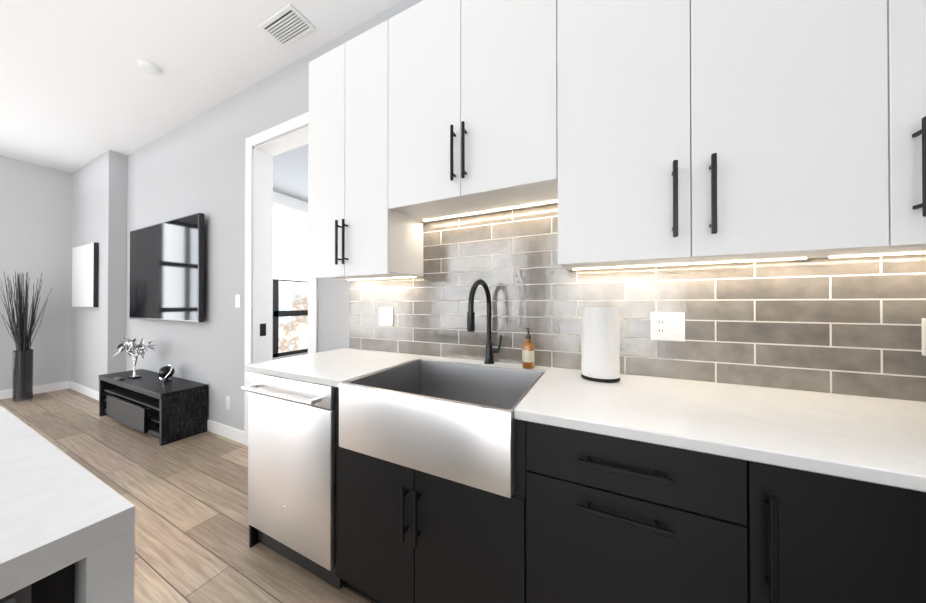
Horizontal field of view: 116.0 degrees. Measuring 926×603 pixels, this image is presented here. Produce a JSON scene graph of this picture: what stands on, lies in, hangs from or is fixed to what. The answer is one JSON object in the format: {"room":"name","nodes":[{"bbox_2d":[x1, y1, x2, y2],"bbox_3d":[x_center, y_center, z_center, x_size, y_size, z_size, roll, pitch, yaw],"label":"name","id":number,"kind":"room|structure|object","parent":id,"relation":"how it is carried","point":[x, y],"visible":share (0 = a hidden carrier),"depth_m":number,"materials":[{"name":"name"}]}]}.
{"room":"kitchen","nodes":[
{"label":"kitchen","id":0,"kind":"room"},
{"bbox_2d":[0,155,71,390],"bbox_3d":[-6.763,-0.320,2.266,0.150,3.150,4.750,0,0,26],"label":"wall","id":1,"kind":"structure","parent":0,"point":[35,221],"depth_m":4.00,"materials":[{"name":"white paint"}]},
{"bbox_2d":[0,381,67,399],"bbox_3d":[-5.898,1.208,3.855,0.016,0.110,0.780,0,0,26],"label":"baseboard","id":2,"kind":"structure","parent":1,"relation":"attached to","point":[4,394],"depth_m":4.01,"materials":[{"name":"white wood"}]},
{"bbox_2d":[68,381,98,400],"bbox_3d":[-5.064,1.209,3.893,1.483,0.110,0.014,0,0,26],"label":"baseboard","id":3,"kind":"structure","parent":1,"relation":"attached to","point":[94,394],"depth_m":3.92,"materials":[{"name":"white wood"}]},
{"bbox_2d":[71,150,126,390],"bbox_3d":[-5.034,-0.311,3.981,1.470,3.150,0.154,0,0,26],"label":"wall column","id":4,"kind":"structure","parent":0,"point":[99,199],"depth_m":3.71,"materials":[{"name":"grey paint"}]},
{"bbox_2d":[72,242,98,306],"bbox_3d":[-5.104,-0.341,3.905,0.870,0.830,0.042,0,0,26],"label":"picture","id":5,"kind":"object","parent":4,"relation":"attached to","point":[85,270],"visible":1,"depth_m":3.83,"materials":[{"name":"white plastic"}]},
{"bbox_2d":[0,389,374,602],"bbox_3d":[-2.990,1.295,0.516,8.460,0.100,4.900,0,0,26],"label":"floor","id":6,"kind":"structure","parent":0,"point":[187,498],"depth_m":1.77,"materials":[{"name":"brown wood"}]},
{"bbox_2d":[0,271,51,401],"bbox_3d":[-5.680,0.434,3.736,0.348,1.657,0.402,0,0,26],"label":"vase","id":7,"kind":"object","parent":6,"relation":"on","point":[23,371],"visible":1,"depth_m":3.68,"materials":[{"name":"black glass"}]},
{"bbox_2d":[0,406,134,602],"bbox_3d":[-1.437,0.775,-0.336,1.000,0.930,2.214,0,0,26],"label":"kitchen island","id":8,"kind":"object","parent":6,"relation":"on","point":[67,528],"visible":1,"depth_m":0.43,"materials":[{"name":"stone"}]},
{"bbox_2d":[99,369,207,445],"bbox_3d":[-3.248,1.034,2.993,1.540,0.450,0.347,0,0,26],"label":"tv stand","id":9,"kind":"object","parent":6,"relation":"on","point":[173,410],"visible":0.98,"depth_m":2.74,"materials":[{"name":"black wood"}]},
{"bbox_2d":[113,377,124,379],"bbox_3d":[-3.579,0.800,3.009,0.170,0.016,0.040,0,0,26],"label":"remote","id":10,"kind":"object","parent":9,"relation":"on","point":[118,378],"visible":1,"depth_m":2.98,"materials":[{"name":"black plastic"}]},
{"bbox_2d":[114,336,155,378],"bbox_3d":[-3.472,0.590,3.055,0.563,0.438,0.309,0,0,26],"label":"leaf sculpture","id":11,"kind":"object","parent":9,"relation":"on","point":[132,346],"visible":1,"depth_m":3.05,"materials":[{"name":"silver metal"}]},
{"bbox_2d":[157,365,174,381],"bbox_3d":[-3.017,0.728,2.942,0.162,0.160,0.124,0,0,26],"label":"ring sculpture","id":12,"kind":"object","parent":9,"relation":"on","point":[165,373],"visible":1,"depth_m":2.91,"materials":[{"name":"black metal"}]},
{"bbox_2d":[241,372,347,588],"bbox_3d":[-0.696,0.802,1.567,0.592,0.897,0.654,0,0,26],"label":"dishwasher","id":13,"kind":"object","parent":6,"relation":"on","point":[291,474],"visible":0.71,"depth_m":1.30,"materials":[{"name":"silver metal"}]},
{"bbox_2d":[335,419,528,602],"bbox_3d":[-0.042,0.912,1.307,0.798,0.675,0.610,0,0,26],"label":"base cabinet","id":14,"kind":"object","parent":6,"relation":"on","point":[404,534],"depth_m":1.01,"materials":[{"name":"black wood"}]},
{"bbox_2d":[339,359,544,497],"bbox_3d":[-0.055,0.448,1.238,0.700,0.249,0.558,0,0,26],"label":"sink","id":15,"kind":"object","parent":14,"relation":"in","point":[452,421],"visible":0.9,"depth_m":1.01,"materials":[{"name":"silver metal"}]},
{"bbox_2d":[517,420,760,602],"bbox_3d":[0.543,0.798,1.025,0.500,0.900,0.610,0,0,26],"label":"base cabinet","id":16,"kind":"object","parent":6,"relation":"on","point":[578,516],"depth_m":0.74,"materials":[{"name":"black wood"}]},
{"bbox_2d":[245,348,925,491],"bbox_3d":[0.290,0.333,1.132,2.785,0.030,0.626,0,0,26],"label":"countertop","id":17,"kind":"structure","parent":16,"relation":"on","point":[744,422],"depth_m":0.81,"materials":[{"name":"white stone"}]},
{"bbox_2d":[467,279,501,363],"bbox_3d":[0.108,0.106,1.398,0.099,0.427,0.275,0,0,26],"label":"faucet","id":18,"kind":"object","parent":17,"relation":"on","point":[490,351],"visible":0.98,"depth_m":1.48,"materials":[{"name":"black metal"}]},
{"bbox_2d":[522,327,533,368],"bbox_3d":[0.312,0.222,1.389,0.057,0.194,0.068,0,0,26],"label":"soap bottle","id":19,"kind":"object","parent":17,"relation":"on","point":[528,354],"visible":1,"depth_m":1.37,"materials":[{"name":"orange glass"}]},
{"bbox_2d":[581,307,619,382],"bbox_3d":[0.571,0.171,1.204,0.148,0.294,0.148,0,0,26],"label":"paper towel","id":20,"kind":"object","parent":17,"relation":"on","point":[600,344],"visible":1,"depth_m":1.14,"materials":[{"name":"white paper"}]},
{"bbox_2d":[761,463,925,602],"bbox_3d":[0.892,0.797,0.856,0.275,0.900,0.610,0,0,26],"label":"base cabinet","id":21,"kind":"object","parent":6,"relation":"on","point":[825,538],"depth_m":0.58,"materials":[{"name":"black wood"}]},
{"bbox_2d":[0,0,402,202],"bbox_3d":[-2.075,-1.945,2.424,8.460,0.100,9.100,0,0,26],"label":"ceiling","id":22,"kind":"structure","parent":0,"point":[79,87],"depth_m":2.31,"materials":[{"name":"white paint"}]},
{"bbox_2d":[137,59,161,75],"bbox_3d":[-2.522,-1.877,2.328,0.136,0.036,0.136,0,0,26],"label":"smoke detector","id":23,"kind":"object","parent":22,"relation":"attached to","point":[149,67],"visible":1,"depth_m":2.31,"materials":[{"name":"white plastic"}]},
{"bbox_2d":[258,4,314,46],"bbox_3d":[-1.216,-1.890,1.997,0.340,0.013,0.180,0,0,26],"label":"ceiling vent","id":24,"kind":"object","parent":22,"relation":"in","point":[287,25],"visible":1,"depth_m":1.98,"materials":[{"name":"white plastic"}]},
{"bbox_2d":[272,206,307,359],"bbox_3d":[-3.161,-0.302,5.579,0.150,3.150,4.050,0,0,26],"label":"wall","id":25,"kind":"structure","parent":0,"point":[287,356],"depth_m":5.34,"materials":[{"name":"grey paint"}]},
{"bbox_2d":[273,279,307,356],"bbox_3d":[-3.144,-0.342,5.626,0.060,2.670,3.350,0,0,26],"label":"window","id":26,"kind":"structure","parent":25,"relation":"in","point":[277,313],"depth_m":5.18,"materials":[{"name":"black metal"}]},
{"bbox_2d":[273,206,307,281],"bbox_3d":[-3.098,-1.034,5.608,0.020,1.284,3.310,0,0,26],"label":"blinds","id":27,"kind":"object","parent":25,"relation":"attached to","point":[290,245],"visible":0.3,"depth_m":5.37,"materials":[{"name":"white fabric"}]},
{"bbox_2d":[273,191,307,215],"bbox_3d":[-3.021,-1.777,5.519,0.159,0.199,4.048,0,0,26],"label":"crown molding","id":28,"kind":"structure","parent":25,"relation":"attached to","point":[283,201],"depth_m":5.19,"materials":[{"name":"white"}]},
{"bbox_2d":[126,0,920,430],"bbox_3d":[-1.956,-0.318,2.663,8.460,3.150,0.150,0,0,26],"label":"wall","id":29,"kind":"structure","parent":0,"point":[192,166],"depth_m":2.76,"materials":[{"name":"grey paint"}]},
{"bbox_2d":[129,213,203,322],"bbox_3d":[-3.245,-0.322,3.155,1.650,1.051,0.085,0,0,26],"label":"wall-mounted tv","id":30,"kind":"object","parent":29,"relation":"attached to","point":[166,270],"visible":1,"depth_m":3.02,"materials":[{"name":"black plastic"}]},
{"bbox_2d":[207,419,243,443],"bbox_3d":[-3.126,1.204,3.127,2.699,0.110,0.016,0,0,26],"label":"baseboard","id":31,"kind":"structure","parent":29,"relation":"attached to","point":[229,432],"depth_m":2.67,"materials":[{"name":"white wood"}]},
{"bbox_2d":[226,396,230,409],"bbox_3d":[-2.162,0.937,2.666,0.072,0.118,0.009,0,0,26],"label":"outlet","id":32,"kind":"object","parent":29,"relation":"attached to","point":[228,403],"visible":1,"depth_m":2.66,"materials":[{"name":"white plastic"}]},
{"bbox_2d":[235,295,239,307],"bbox_3d":[-2.031,-0.004,2.608,0.072,0.118,0.010,0,0,26],"label":"light switch","id":33,"kind":"object","parent":29,"relation":"attached to","point":[237,301],"visible":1,"depth_m":2.60,"materials":[{"name":"white plastic"}]},
{"bbox_2d":[244,112,317,445],"bbox_3d":[-1.461,-0.089,2.422,0.920,2.690,0.186,0,0,26],"label":"door frame","id":34,"kind":"structure","parent":29,"relation":"attached to","point":[259,228],"depth_m":2.52,"materials":[{"name":"white wood"}]},
{"bbox_2d":[308,20,422,280],"bbox_3d":[-0.577,-0.783,1.727,0.599,1.270,0.322,0,0,26],"label":"upper cabinet","id":35,"kind":"object","parent":29,"relation":"attached to","point":[353,233],"depth_m":1.56,"materials":[{"name":"white wood"}]},
{"bbox_2d":[388,0,559,223],"bbox_3d":[0.059,-0.948,1.420,0.813,0.945,0.322,0,0,26],"label":"upper cabinet","id":36,"kind":"object","parent":29,"relation":"attached to","point":[474,85],"depth_m":1.26,"materials":[{"name":"white wood"}]},
{"bbox_2d":[349,203,925,401],"bbox_3d":[0.449,-0.088,1.410,2.739,0.815,0.008,0,0,26],"label":"tile backsplash","id":37,"kind":"structure","parent":29,"relation":"attached to","point":[849,325],"depth_m":1.20,"materials":[{"name":"grey tile"}]},
{"bbox_2d":[379,307,392,325],"bbox_3d":[-0.495,0.097,1.856,0.120,0.120,0.009,0,0,26],"label":"outlet","id":38,"kind":"object","parent":37,"relation":"attached to","point":[385,316],"visible":1,"depth_m":1.85,"materials":[{"name":"white plastic"}]},
{"bbox_2d":[650,312,684,341],"bbox_3d":[0.851,0.104,1.205,0.120,0.120,0.009,0,0,26],"label":"outlet","id":39,"kind":"object","parent":37,"relation":"attached to","point":[667,326],"visible":1,"depth_m":1.20,"materials":[{"name":"white plastic"}]},
{"bbox_2d":[921,318,925,355],"bbox_3d":[1.485,0.112,0.897,0.075,0.118,0.010,0,0,26],"label":"light switch","id":40,"kind":"object","parent":37,"relation":"attached to","point":[923,321],"visible":1,"depth_m":0.91,"materials":[{"name":"white plastic"}]},
{"bbox_2d":[552,0,903,269],"bbox_3d":[0.793,-0.787,1.064,0.816,1.270,0.322,0,0,26],"label":"upper cabinet","id":41,"kind":"object","parent":29,"relation":"attached to","point":[634,133],"depth_m":0.88,"materials":[{"name":"white wood"}]},
{"bbox_2d":[840,0,925,257],"bbox_3d":[1.385,-0.789,0.778,0.498,1.270,0.322,0,0,26],"label":"upper cabinet","id":42,"kind":"object","parent":29,"relation":"attached to","point":[914,10],"depth_m":0.72,"materials":[{"name":"white wood"}]},
{"label":"outside","id":43,"kind":"structure","parent":0,"visible":0},
{"bbox_2d":[278,281,307,352],"bbox_3d":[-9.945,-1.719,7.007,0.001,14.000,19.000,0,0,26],"label":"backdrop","id":44,"kind":"structure","parent":43,"point":[293,332],"depth_m":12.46,"materials":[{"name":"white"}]}
]}

